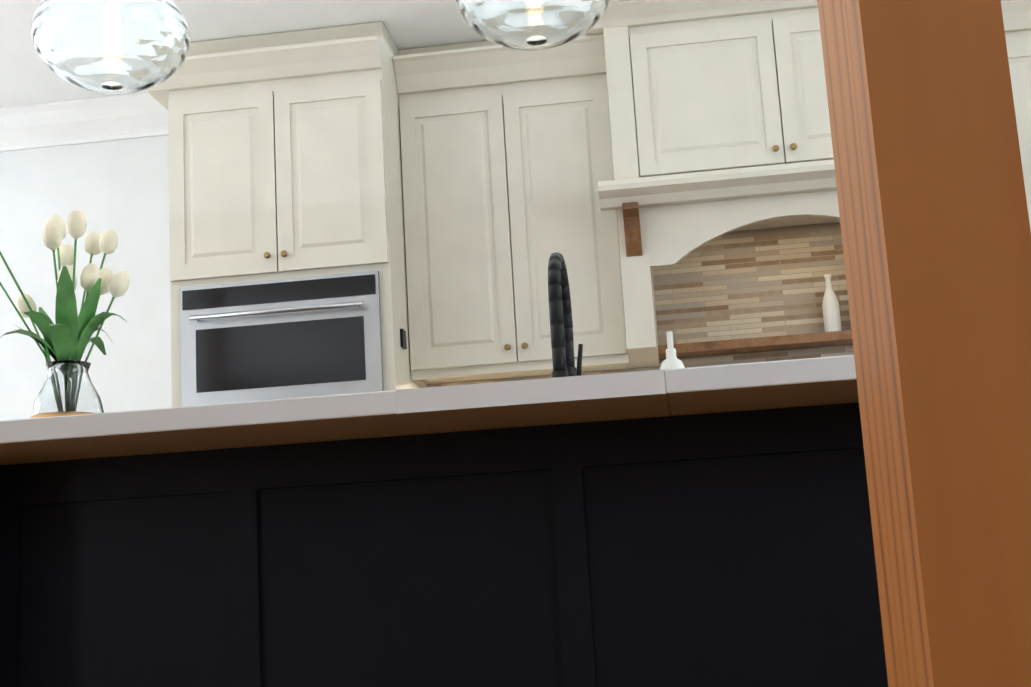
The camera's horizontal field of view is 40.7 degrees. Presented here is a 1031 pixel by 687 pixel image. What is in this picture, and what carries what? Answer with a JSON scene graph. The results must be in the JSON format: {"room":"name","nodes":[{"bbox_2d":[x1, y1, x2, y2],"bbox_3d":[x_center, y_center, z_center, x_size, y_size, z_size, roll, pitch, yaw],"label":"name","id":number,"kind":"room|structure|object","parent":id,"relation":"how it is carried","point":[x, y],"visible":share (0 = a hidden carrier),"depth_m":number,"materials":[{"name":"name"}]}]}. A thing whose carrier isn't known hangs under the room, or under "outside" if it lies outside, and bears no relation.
{"room":"kitchen","nodes":[
{"label":"kitchen","id":0,"kind":"room"},
{"bbox_2d":[0,0,625,107],"bbox_3d":[0.783,-2.395,0.772,11.300,0.360,10.600,-5,-11,7],"label":"ceiling","id":1,"kind":"structure","parent":0,"point":[28,76],"depth_m":5.40,"materials":[{"name":"white paint"}]},
{"bbox_2d":[31,0,189,93],"bbox_3d":[-0.962,-1.103,3.305,0.356,1.039,0.356,-5,-11,7],"label":"pendant light","id":2,"kind":"object","parent":1,"relation":"hanging from","point":[116,46],"visible":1,"depth_m":3.12,"materials":[{"name":"clear glass"}]},
{"bbox_2d":[456,0,610,50],"bbox_3d":[0.018,-1.181,3.187,0.356,1.039,0.356,-5,-11,7],"label":"pendant light","id":3,"kind":"object","parent":1,"relation":"hanging from","point":[532,25],"visible":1,"depth_m":3.04,"materials":[{"name":"clear glass"}]},
{"bbox_2d":[0,135,839,420],"bbox_3d":[-0.570,0.072,5.864,6.680,3.120,0.150,-5,-11,7],"label":"wall","id":4,"kind":"structure","parent":0,"point":[121,187],"depth_m":6.01,"materials":[{"name":"white paint"}]},
{"bbox_2d":[0,92,167,151],"bbox_3d":[-2.578,-0.918,6.169,2.548,0.155,0.130,-5,-11,7],"label":"crown molding","id":5,"kind":"structure","parent":4,"relation":"attached to","point":[89,120],"depth_m":6.00,"materials":[{"name":"white paint"}]},
{"bbox_2d":[393,36,631,383],"bbox_3d":[-0.004,-0.517,5.637,0.848,1.267,0.348,-5,-11,7],"label":"upper cabinet","id":6,"kind":"object","parent":4,"relation":"attached to","point":[507,160],"depth_m":5.47,"materials":[{"name":"beige paint"}]},
{"bbox_2d":[427,223,853,386],"bbox_3d":[1.107,0.042,5.556,2.978,1.042,0.017,-5,-11,7],"label":"backsplash","id":7,"kind":"structure","parent":4,"relation":"attached to","point":[750,284],"depth_m":5.62,"materials":[{"name":"tile"}]},
{"bbox_2d":[586,0,852,367],"bbox_3d":[1.040,-0.660,5.415,1.430,1.348,0.558,-5,-11,7],"label":"range hood","id":8,"kind":"object","parent":4,"relation":"attached to","point":[719,118],"visible":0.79,"depth_m":5.28,"materials":[{"name":"beige paint"}]},
{"bbox_2d":[1001,0,1030,230],"bbox_3d":[2.110,-0.687,5.383,0.836,1.267,0.348,-5,-11,7],"label":"upper cabinet","id":9,"kind":"object","parent":4,"relation":"attached to","point":[1016,14],"depth_m":5.29,"materials":[{"name":"beige paint"}]},
{"bbox_2d":[822,274,841,331],"bbox_3d":[1.247,-0.154,5.496,0.066,0.240,0.066,-5,-11,7],"label":"bottle","id":10,"kind":"object","parent":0,"point":[831,313],"visible":0.83,"depth_m":5.47,"materials":[{"name":"beige ceramic"}]},
{"bbox_3d":[0.954,0.567,0.213,11.300,0.120,10.600,-5,-11,7],"label":"floor","id":11,"kind":"structure","parent":0,"visible":0},
{"bbox_2d":[147,22,426,406],"bbox_3d":[-0.869,0.185,5.444,0.950,2.776,0.703,-5,-11,7],"label":"tall cabinet","id":12,"kind":"object","parent":11,"relation":"on","point":[288,275],"visible":0.65,"depth_m":5.28,"materials":[{"name":"beige paint"}]},
{"bbox_2d":[0,403,887,686],"bbox_3d":[0.204,0.641,3.055,2.994,0.874,1.039,-5,-11,7],"label":"kitchen island","id":13,"kind":"object","parent":11,"relation":"on","point":[722,549],"visible":0.83,"depth_m":2.86,"materials":[{"name":"black paint"}]},
{"bbox_2d":[0,355,858,464],"bbox_3d":[0.162,0.182,3.095,3.130,0.045,1.110,-5,-11,7],"label":"island countertop","id":14,"kind":"structure","parent":13,"relation":"on","point":[650,394],"depth_m":2.64,"materials":[{"name":"white stone"}]},
{"bbox_2d":[0,209,129,417],"bbox_3d":[-1.128,-0.024,3.433,0.364,0.627,0.382,-5,-11,7],"label":"tulip vase","id":15,"kind":"object","parent":14,"relation":"on","point":[67,388],"visible":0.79,"depth_m":3.38,"materials":[{"name":"clear glass"}]},
{"bbox_2d":[548,252,582,377],"bbox_3d":[0.122,-0.017,3.252,0.085,0.405,0.305,-5,-11,7],"label":"faucet","id":16,"kind":"object","parent":14,"relation":"on","point":[561,329],"visible":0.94,"depth_m":3.14,"materials":[{"name":"black metal"}]},
{"bbox_2d":[660,331,684,369],"bbox_3d":[0.352,0.060,3.113,0.060,0.176,0.070,-5,-11,7],"label":"soap dispenser","id":17,"kind":"object","parent":14,"relation":"on","point":[671,361],"visible":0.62,"depth_m":3.10,"materials":[{"name":"white ceramic"}]},
{"bbox_2d":[817,0,1030,686],"bbox_3d":[0.396,-0.627,1.540,0.130,2.779,0.320,-5,-11,7],"label":"column","id":18,"kind":"structure","parent":11,"relation":"on","point":[934,221],"depth_m":1.28,"materials":[{"name":"brown wood"}]}
]}

